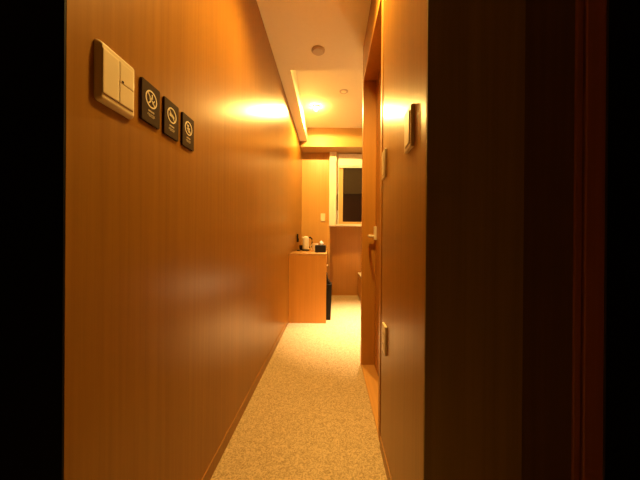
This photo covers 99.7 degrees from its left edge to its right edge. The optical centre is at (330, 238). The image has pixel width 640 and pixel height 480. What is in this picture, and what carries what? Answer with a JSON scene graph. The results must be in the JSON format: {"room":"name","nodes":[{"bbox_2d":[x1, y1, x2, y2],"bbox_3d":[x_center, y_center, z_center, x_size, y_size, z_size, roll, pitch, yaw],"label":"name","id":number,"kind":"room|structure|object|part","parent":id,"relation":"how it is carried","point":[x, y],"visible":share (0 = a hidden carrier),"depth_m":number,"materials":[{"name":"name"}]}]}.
{"room":"hotel room entryway","nodes":[
{"label":"hotel room entryway","id":0,"kind":"room"},
{"bbox_2d":[0,0,65,479],"bbox_3d":[-1.183,-0.266,0.476,1.430,2.422,0.010,1,0,0],"label":"wall","id":1,"kind":"structure","parent":0,"point":[32,32],"depth_m":0.47,"materials":[{"name":"black laminate"}]},
{"bbox_2d":[64,0,301,479],"bbox_3d":[-0.531,-0.400,2.567,0.130,2.700,4.186,1,0,0],"label":"wall","id":2,"kind":"structure","parent":0,"point":[177,257],"depth_m":0.81,"materials":[{"name":"brown wood"}]},
{"bbox_2d":[94,39,133,118],"bbox_3d":[-0.460,-0.338,0.583,0.015,0.122,0.099,1,0,0],"label":"light switch","id":3,"kind":"object","parent":2,"relation":"attached to","point":[113,77],"visible":1,"depth_m":0.56,"materials":[{"name":"beige plastic"}]},
{"bbox_2d":[139,77,159,128],"bbox_3d":[-0.464,-0.347,0.695,0.006,0.103,0.070,1,0,0],"label":"notice sign","id":4,"kind":"object","parent":2,"relation":"attached to","point":[149,96],"visible":1,"depth_m":0.69,"materials":[{"name":"black plastic"}]},
{"bbox_2d":[162,96,178,141],"bbox_3d":[-0.464,-0.347,0.785,0.006,0.103,0.070,1,0,0],"label":"notice sign","id":5,"kind":"object","parent":2,"relation":"attached to","point":[170,111],"visible":1,"depth_m":0.78,"materials":[{"name":"black plastic"}]},
{"bbox_2d":[181,112,193,150],"bbox_3d":[-0.464,-0.347,0.877,0.006,0.103,0.070,1,0,0],"label":"notice sign","id":6,"kind":"object","parent":2,"relation":"attached to","point":[187,124],"visible":1,"depth_m":0.87,"materials":[{"name":"black plastic"}]},
{"bbox_2d":[201,318,288,479],"bbox_3d":[-0.476,0.922,1.766,0.004,0.058,2.568,1,0,0],"label":"baseboard","id":7,"kind":"structure","parent":2,"relation":"attached to","point":[224,444],"depth_m":1.38,"materials":[{"name":"brown wood"}]},
{"bbox_2d":[278,70,306,140],"bbox_3d":[-0.402,-1.601,3.199,0.109,0.261,1.702,1,0,0],"label":"trim","id":8,"kind":"structure","parent":2,"relation":"attached to","point":[289,80],"depth_m":2.92,"materials":[{"name":"paint"}]},
{"bbox_2d":[210,295,386,479],"bbox_3d":[0.191,0.987,1.575,4.200,0.060,6.350,1,0,0],"label":"floor","id":9,"kind":"structure","parent":0,"point":[309,414],"depth_m":1.46,"materials":[{"name":"carpet"}]},
{"bbox_2d":[288,249,327,322],"bbox_3d":[-0.253,0.558,3.705,0.442,0.789,1.300,1,0,0],"label":"desk","id":10,"kind":"object","parent":9,"relation":"on","point":[307,269],"visible":0.91,"depth_m":3.06,"materials":[{"name":"brown wood"}]},
{"bbox_2d":[302,236,312,250],"bbox_3d":[-0.330,0.061,3.762,0.140,0.204,0.109,1,0,30],"label":"electric kettle","id":11,"kind":"object","parent":10,"relation":"on","point":[305,247],"visible":0.97,"depth_m":3.73,"materials":[{"name":"white plastic"}]},
{"bbox_2d":[310,243,317,250],"bbox_3d":[-0.208,0.110,3.597,0.094,0.108,0.084,1,0,-38],"label":"cup","id":12,"kind":"object","parent":10,"relation":"on","point":[313,244],"visible":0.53,"depth_m":3.57,"materials":[{"name":"white ceramic"}]},
{"bbox_2d":[315,241,325,252],"bbox_3d":[-0.123,0.092,3.330,0.130,0.146,0.130,1,0,0],"label":"tissue box","id":13,"kind":"object","parent":10,"relation":"on","point":[321,248],"visible":1,"depth_m":3.27,"materials":[{"name":"black plastic"}]},
{"bbox_2d":[326,272,331,319],"bbox_3d":[-0.061,0.674,3.270,0.152,0.560,0.206,1,0,0],"label":"waste bin","id":14,"kind":"object","parent":9,"relation":"on","point":[328,282],"visible":0.5,"depth_m":3.17,"materials":[{"name":"black plastic"}]},
{"bbox_3d":[-0.061,0.465,3.270,0.126,0.140,0.190,0,0,0],"label":"lid","id":15,"kind":"part","parent":14,"relation":"part of","materials":[{"name":"black plastic"}]},
{"bbox_2d":[358,272,360,299],"bbox_3d":[0.948,0.764,3.545,0.990,0.398,1.980,1,0,0],"label":"bed","id":16,"kind":"object","parent":9,"relation":"on","point":[359,273],"visible":0.12,"depth_m":4.24,"materials":[{"name":"brown wood"}]},
{"bbox_2d":[256,0,370,70],"bbox_3d":[0.213,-1.495,0.374,4.200,0.060,3.948,1,0,0],"label":"ceiling","id":17,"kind":"structure","parent":0,"point":[292,27],"depth_m":1.90,"materials":[{"name":"paint"}]},
{"bbox_2d":[311,45,324,55],"bbox_3d":[-0.096,-1.458,2.098,0.104,0.020,0.104,1,0,0],"label":"smoke detector","id":18,"kind":"object","parent":17,"relation":"attached to","point":[317,50],"visible":1,"depth_m":2.08,"materials":[{"name":"plastic"}]},
{"bbox_2d":[301,153,329,279],"bbox_3d":[-0.237,-0.217,4.520,0.462,2.339,0.320,1,0,0],"label":"wall","id":19,"kind":"structure","parent":0,"point":[315,166],"depth_m":4.36,"materials":[{"name":"brown wood"}]},
{"bbox_2d":[321,213,324,220],"bbox_3d":[-0.123,-0.348,4.352,0.075,0.128,0.015,1,0,0],"label":"light switch","id":20,"kind":"object","parent":19,"relation":"attached to","point":[322,214],"visible":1,"depth_m":4.34,"materials":[{"name":"beige plastic"}]},
{"bbox_2d":[300,128,361,153],"bbox_3d":[0.928,-1.548,4.379,2.770,0.344,0.658,1,0,0],"label":"trim","id":21,"kind":"structure","parent":19,"relation":"attached to","point":[319,140],"depth_m":4.05,"materials":[{"name":"brown wood"}]},
{"bbox_2d":[296,70,362,127],"bbox_3d":[0.984,-1.690,3.199,2.661,0.060,1.702,1,0,0],"label":"ceiling","id":22,"kind":"structure","parent":0,"point":[321,88],"depth_m":3.18,"materials":[{"name":"paint"}]},
{"bbox_2d":[339,89,347,93],"bbox_3d":[0.149,-1.662,3.047,0.100,0.010,0.100,1,0,0],"label":"smoke detector","id":23,"kind":"object","parent":22,"relation":"attached to","point":[342,91],"visible":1,"depth_m":3.04,"materials":[{"name":"plastic"}]},
{"bbox_2d":[330,227,361,294],"bbox_3d":[1.143,0.372,4.638,2.308,1.185,0.100,1,0,0],"label":"wall","id":24,"kind":"structure","parent":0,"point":[345,242],"depth_m":4.59,"materials":[{"name":"brown wood"}]},
{"bbox_2d":[331,292,356,294],"bbox_3d":[0.215,0.932,4.586,0.463,0.050,0.004,1,0,0],"label":"baseboard","id":25,"kind":"structure","parent":24,"relation":"attached to","point":[332,293],"depth_m":4.58,"materials":[{"name":"brown wood"}]},
{"bbox_2d":[329,152,361,226],"bbox_3d":[0.673,-0.791,4.471,1.387,1.173,0.393,1,0,0],"label":"window","id":26,"kind":"structure","parent":24,"relation":"attached to","point":[345,210],"depth_m":4.39,"materials":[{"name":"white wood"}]},
{"bbox_3d":[0.036,-0.796,4.471,0.112,1.173,0.393,0,0,0],"label":"casing","id":27,"kind":"part","parent":26,"relation":"part of","materials":[{"name":"white paint"}]},
{"bbox_3d":[0.669,-0.221,4.484,1.165,0.027,0.368,0,0,0],"label":"sill","id":28,"kind":"part","parent":26,"relation":"part of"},
{"bbox_2d":[338,154,361,193],"bbox_3d":[0.691,-1.045,4.357,1.128,0.640,0.058,1,0,0],"label":"roller blind","id":29,"kind":"object","parent":26,"relation":"attached to","point":[351,164],"visible":0.44,"depth_m":4.38,"materials":[{"name":"grey fabric"}]},
{"bbox_3d":[0.696,-0.805,4.420,1.122,1.143,0.060,0,0,0],"label":"sash","id":30,"kind":"part","parent":26,"relation":"part of","materials":[{"name":"brown wood"}]},
{"bbox_3d":[0.692,-0.824,4.425,0.990,1.104,0.006,0,0,0],"label":"pane","id":31,"kind":"part","parent":26,"relation":"part of","materials":[{"name":"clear glass"}]},
{"bbox_2d":[363,0,426,479],"bbox_3d":[0.301,-0.253,1.380,0.122,2.422,1.400,1,0,0],"label":"wall","id":32,"kind":"structure","parent":0,"point":[405,21],"depth_m":0.88,"materials":[{"name":"brown wood"}]},
{"bbox_2d":[360,0,383,441],"bbox_3d":[0.310,-0.135,1.675,0.142,2.185,0.810,1,0,0],"label":"door","id":33,"kind":"structure","parent":32,"relation":"in","point":[373,78],"depth_m":2.03,"materials":[{"name":"brown wood"}]},
{"bbox_3d":[0.302,0.952,1.670,0.140,0.012,0.720,0,0,0],"label":"sill","id":34,"kind":"part","parent":33,"relation":"part of","materials":[{"name":"brown wood"}]},
{"bbox_3d":[0.327,-0.042,1.984,0.018,0.100,0.038,0,0,0],"label":"handle","id":35,"kind":"part","parent":33,"relation":"part of","materials":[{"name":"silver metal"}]},
{"bbox_2d":[382,322,386,355],"bbox_3d":[0.229,0.426,1.155,0.010,0.122,0.070,1,0,0],"label":"wall outlet","id":36,"kind":"object","parent":32,"relation":"attached to","point":[384,327],"visible":1,"depth_m":1.13,"materials":[{"name":"beige plastic"}]},
{"bbox_2d":[382,148,386,179],"bbox_3d":[0.236,-0.329,1.193,0.010,0.126,0.066,1,0,0],"label":"light switch","id":37,"kind":"object","parent":32,"relation":"attached to","point":[384,153],"visible":1,"depth_m":1.16,"materials":[{"name":"beige plastic"}]},
{"bbox_2d":[380,439,390,479],"bbox_3d":[0.228,0.931,0.960,0.004,0.052,0.559,1,0,0],"label":"baseboard","id":38,"kind":"structure","parent":32,"relation":"attached to","point":[381,447],"depth_m":1.13,"materials":[{"name":"brown wood"}]},
{"bbox_2d":[404,104,413,153],"bbox_3d":[0.235,-0.329,0.812,0.012,0.124,0.072,1,0,0],"label":"light switch","id":39,"kind":"object","parent":32,"relation":"attached to","point":[409,115],"visible":1,"depth_m":0.79,"materials":[{"name":"beige plastic"}]},
{"bbox_2d":[423,0,574,479],"bbox_3d":[0.426,-0.252,0.677,0.370,2.422,0.006,1,0,0],"label":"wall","id":40,"kind":"structure","parent":0,"point":[474,215],"depth_m":0.67,"materials":[{"name":"brown wood"}]},
{"bbox_2d":[571,0,639,479],"bbox_3d":[1.032,-0.246,0.702,0.841,2.420,0.067,1,0,0],"label":"door","id":41,"kind":"structure","parent":40,"relation":"in","point":[605,435],"depth_m":0.68,"materials":[{"name":"brown wood"}]},
{"bbox_3d":[0.620,-0.250,0.681,0.017,2.420,0.018,0,0,0],"label":"frame","id":42,"kind":"part","parent":41,"relation":"part of","materials":[{"name":"brown wood"}]},
{"bbox_3d":[0.659,-0.249,0.679,0.049,2.420,0.021,0,0,0],"label":"frame","id":43,"kind":"part","parent":41,"relation":"part of","materials":[{"name":"brown wood"}]}
]}

